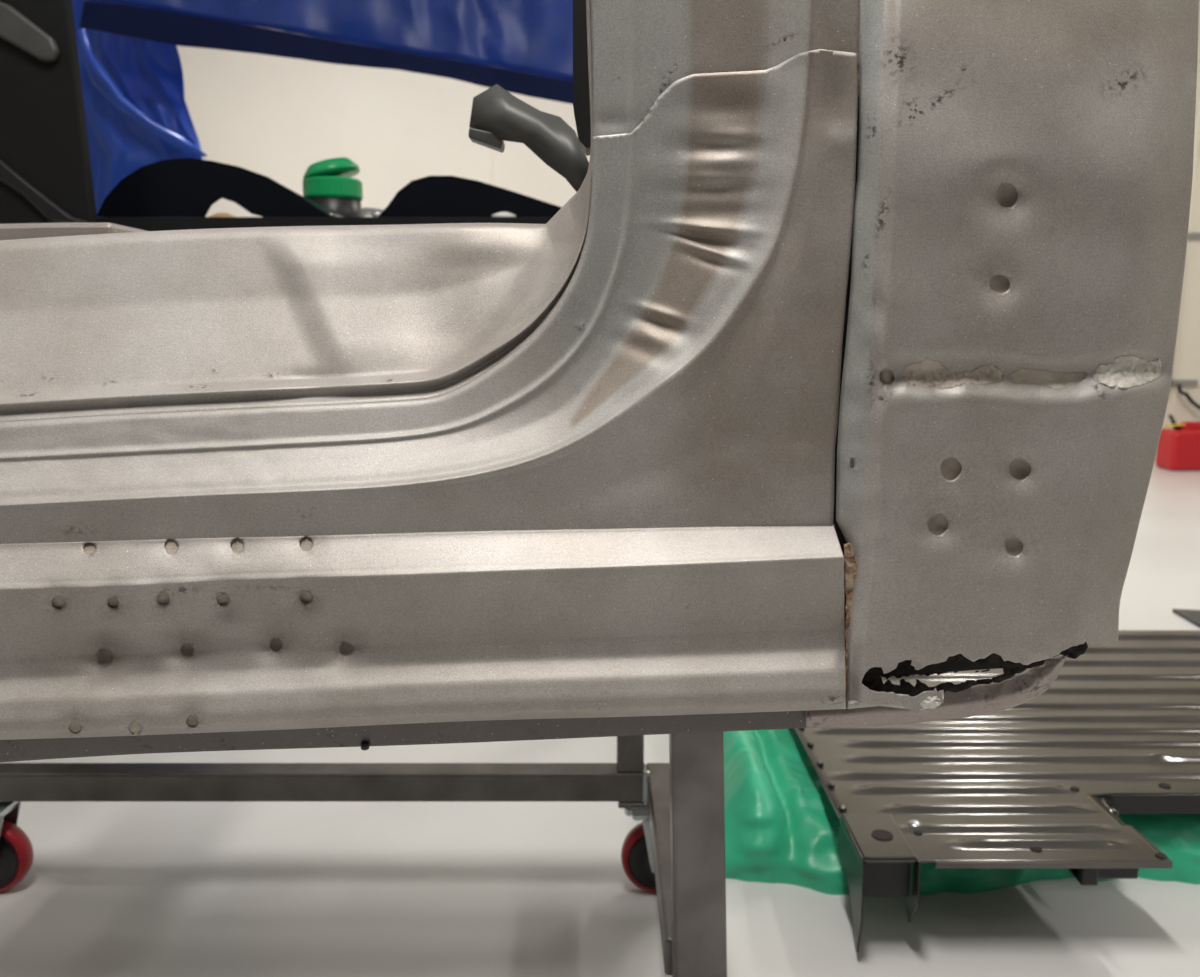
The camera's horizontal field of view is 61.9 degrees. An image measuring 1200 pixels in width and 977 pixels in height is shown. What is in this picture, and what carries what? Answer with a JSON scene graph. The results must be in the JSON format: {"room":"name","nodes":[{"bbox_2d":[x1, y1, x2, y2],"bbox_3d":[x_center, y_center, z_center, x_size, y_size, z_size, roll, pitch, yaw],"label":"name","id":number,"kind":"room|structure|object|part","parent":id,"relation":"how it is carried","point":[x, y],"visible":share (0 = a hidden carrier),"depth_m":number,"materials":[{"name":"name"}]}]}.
{"room":"auto body shop","nodes":[
{"label":"auto body shop","id":0,"kind":"room"},
{"bbox_2d":[0,463,1199,976],"bbox_3d":[0.000,0.736,1.661,14.000,0.100,11.550,0,9,0],"label":"floor","id":1,"kind":"structure","parent":0,"point":[110,888],"depth_m":1.65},
{"bbox_2d":[0,0,97,223],"bbox_3d":[-1.423,-0.688,2.174,0.641,2.552,0.050,0,9,0],"label":"panel","id":2,"kind":"object","parent":1,"relation":"on","point":[46,172],"visible":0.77,"depth_m":2.15,"materials":[{"name":"black plastic"}]},
{"bbox_2d":[97,211,551,230],"bbox_3d":[-0.550,-0.110,2.762,1.340,1.228,0.750,0,9,0],"label":"workbench","id":3,"kind":"object","parent":1,"relation":"on","point":[143,223],"depth_m":2.30,"materials":[{"name":"black"}]},
{"bbox_2d":[97,158,342,216],"bbox_3d":[-0.900,-0.714,2.426,0.553,0.138,0.204,0,9,0],"label":"car wing","id":4,"kind":"object","parent":3,"relation":"on","point":[181,187],"visible":0.83,"depth_m":2.33,"materials":[{"name":"black paint"}]},
{"bbox_3d":[-0.900,-0.714,2.428,0.553,0.138,0.200,0,9,0],"label":"crown","id":5,"kind":"part","parent":4,"relation":"part of","materials":[{"name":"black paint"}]},
{"bbox_2d":[209,213,234,216],"bbox_3d":[-1.043,-0.730,2.770,0.090,0.062,0.090,0,9,0],"label":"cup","id":6,"kind":"object","parent":3,"relation":"on","point":[216,214],"visible":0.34,"depth_m":2.74,"materials":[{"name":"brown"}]},
{"bbox_2d":[303,157,362,216],"bbox_3d":[-0.697,-0.767,2.612,0.151,0.184,0.151,0,9,0],"label":"bottle","id":7,"kind":"object","parent":3,"relation":"on","point":[327,183],"visible":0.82,"depth_m":2.55,"materials":[{"name":"green plastic"}]},
{"bbox_2d":[361,208,382,216],"bbox_3d":[-0.650,-0.748,2.818,0.150,0.082,0.150,0,9,0],"label":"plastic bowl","id":8,"kind":"object","parent":3,"relation":"on","point":[365,212],"visible":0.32,"depth_m":2.76,"materials":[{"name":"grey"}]},
{"bbox_3d":[-0.549,-0.670,2.476,0.036,0.034,0.036,0,9,0],"label":"chrome knob","id":9,"kind":"part","parent":3,"relation":"part of","materials":[{"name":"silver metal"}]},
{"bbox_2d":[378,176,561,216],"bbox_3d":[-0.283,-0.694,2.429,0.473,0.097,0.204,0,9,0],"label":"car wing","id":10,"kind":"object","parent":3,"relation":"on","point":[429,196],"visible":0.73,"depth_m":2.33,"materials":[{"name":"black paint"}]},
{"bbox_3d":[-0.224,-0.636,2.331,0.060,0.014,0.060,0,9,0],"label":"cap","id":11,"kind":"part","parent":3,"relation":"part of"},
{"bbox_2d":[0,732,726,976],"bbox_3d":[-0.475,0.453,1.419,1.270,0.535,0.572,0,9,0],"label":"cart","id":12,"kind":"object","parent":1,"relation":"on","point":[677,851],"visible":0.97,"depth_m":1.64,"materials":[{"name":"metal"}]},
{"bbox_3d":[-1.022,0.525,1.670,0.090,0.006,0.100,0,9,0],"label":"mounting plate","id":13,"kind":"part","parent":12,"relation":"part of","materials":[{"name":"silver metal"}]},
{"bbox_2d":[0,0,1198,761],"bbox_3d":[-0.327,-0.201,1.044,1.566,0.875,0.655,0,9,0],"label":"car","id":14,"kind":"object","parent":12,"relation":"on","point":[828,370],"visible":1,"depth_m":0.78,"materials":[{"name":"metal"}]},
{"bbox_3d":[-0.642,-0.301,1.228,0.177,0.033,0.180,0,9,0],"label":"cross rail","id":15,"kind":"part","parent":14,"relation":"part of","materials":[{"name":"metal"}]},
{"bbox_3d":[-0.508,-0.321,0.940,1.006,0.527,0.344,0,9,0],"label":"sill","id":16,"kind":"part","parent":14,"relation":"part of","materials":[{"name":"metal"}]},
{"bbox_3d":[-0.270,0.123,0.789,0.943,0.189,0.050,0,9,0],"label":"rocker panel","id":17,"kind":"part","parent":14,"relation":"part of","materials":[{"name":"metal"}]},
{"bbox_3d":[-0.276,-0.137,0.780,0.930,0.380,0.056,0,9,0],"label":"aperture panel","id":18,"kind":"part","parent":14,"relation":"part of","materials":[{"name":"metal"}]},
{"bbox_3d":[0.271,0.163,0.806,0.211,0.066,0.012,0,9,0],"label":"closing plate","id":19,"kind":"part","parent":14,"relation":"part of","materials":[{"name":"metal"}]},
{"bbox_3d":[0.320,-0.177,0.745,0.276,0.709,0.049,-1,9,-4],"label":"quarter panel","id":20,"kind":"part","parent":14,"relation":"part of","materials":[{"name":"metal"}]},
{"bbox_3d":[0.080,0.517,1.675,0.099,0.008,0.064,0,9,0],"label":"corner plate","id":21,"kind":"part","parent":12,"relation":"part of","materials":[{"name":"metal"}]},
{"bbox_3d":[0.098,0.525,1.670,0.090,0.006,0.100,0,9,0],"label":"mounting plate","id":22,"kind":"part","parent":12,"relation":"part of","materials":[{"name":"silver metal"}]},
{"bbox_3d":[0.103,0.525,1.446,0.051,0.049,0.498,0,9,0],"label":"rail","id":23,"kind":"part","parent":12,"relation":"part of","materials":[{"name":"metal"}]},
{"bbox_2d":[723,729,1199,896],"bbox_3d":[1.073,0.543,2.038,1.756,0.164,0.767,0,9,0],"label":"tarp","id":24,"kind":"object","parent":1,"relation":"on","point":[782,824],"visible":0.16,"depth_m":1.73,"materials":[{"name":"green plastic"}]},
{"bbox_2d":[795,630,1199,951],"bbox_3d":[1.067,0.525,2.040,1.367,0.158,1.162,0,9,0],"label":"metal panel","id":25,"kind":"object","parent":1,"relation":"on","point":[1017,786],"visible":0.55,"depth_m":1.74,"materials":[{"name":"grey metal"}]},
{"bbox_2d":[1156,414,1199,470],"bbox_3d":[4.005,-0.318,6.794,0.381,0.376,0.220,0,9,0],"label":"can","id":26,"kind":"object","parent":1,"relation":"on","point":[1178,449],"visible":0.96,"depth_m":6.71,"materials":[{"name":"red plastic"}]},
{"bbox_3d":[3.894,-0.440,6.775,0.098,0.128,0.044,0,9,0],"label":"spout","id":27,"kind":"part","parent":26,"relation":"part of","materials":[{"name":"black plastic"}]},
{"bbox_2d":[1172,609,1199,627],"bbox_3d":[2.025,0.432,3.221,0.327,0.012,0.402,6,11,34],"label":"metal offcut","id":28,"kind":"object","parent":1,"relation":"on","point":[1193,616],"visible":1,"depth_m":3.29,"materials":[{"name":"grey metal"}]},
{"bbox_2d":[177,0,1199,462],"bbox_3d":[0.000,-1.975,6.952,14.000,3.600,0.150,0,9,0],"label":"wall","id":29,"kind":"structure","parent":0,"point":[273,117],"depth_m":6.80,"materials":[{"name":"beige paint"}]},
{"bbox_2d":[491,149,492,184],"bbox_3d":[-0.739,-1.963,6.875,0.012,3.600,0.006,0,9,0],"label":"trim","id":30,"kind":"structure","parent":29,"relation":"attached to","point":[491,149],"depth_m":6.83,"materials":[{"name":"beige paint"}]},
{"bbox_2d":[1170,233,1199,409],"bbox_3d":[4.151,-1.151,6.969,0.360,1.232,0.074,0,9,0],"label":"conduit","id":31,"kind":"object","parent":29,"relation":"attached to","point":[1179,383],"visible":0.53,"depth_m":7.02,"materials":[{"name":"grey"}]},
{"bbox_3d":[4.117,-0.745,7.060,0.200,0.044,0.020,0,9,0],"label":"wall plate","id":32,"kind":"part","parent":31,"relation":"part of","materials":[{"name":"grey"}]},
{"bbox_3d":[4.101,-1.742,6.902,0.260,0.044,0.020,0,9,0],"label":"wall plate","id":33,"kind":"part","parent":31,"relation":"part of","materials":[{"name":"grey plastic"}]},
{"bbox_2d":[1171,110,1199,428],"bbox_3d":[4.072,-1.963,6.875,0.012,3.600,0.006,0,9,0],"label":"trim","id":34,"kind":"structure","parent":29,"relation":"attached to","point":[1198,132],"depth_m":6.94,"materials":[{"name":"beige paint"}]},
{"bbox_3d":[0.000,-2.914,1.057,14.300,0.100,11.500,0,9,0],"label":"ceiling","id":35,"kind":"structure","parent":0,"visible":0},
{"bbox_2d":[72,0,206,216],"bbox_3d":[-1.885,-1.777,3.885,0.721,3.034,0.241,0,9,0],"label":"tarp","id":36,"kind":"object","parent":35,"relation":"hanging from","point":[137,114],"visible":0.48,"depth_m":3.94,"materials":[{"name":"blue plastic"}]},
{"bbox_2d":[79,0,572,103],"bbox_3d":[-0.841,-2.273,3.431,1.969,1.911,0.094,0,9,0],"label":"tarp","id":37,"kind":"object","parent":35,"relation":"hanging from","point":[523,47],"visible":0.88,"depth_m":3.54,"materials":[{"name":"blue plastic"}]}
]}

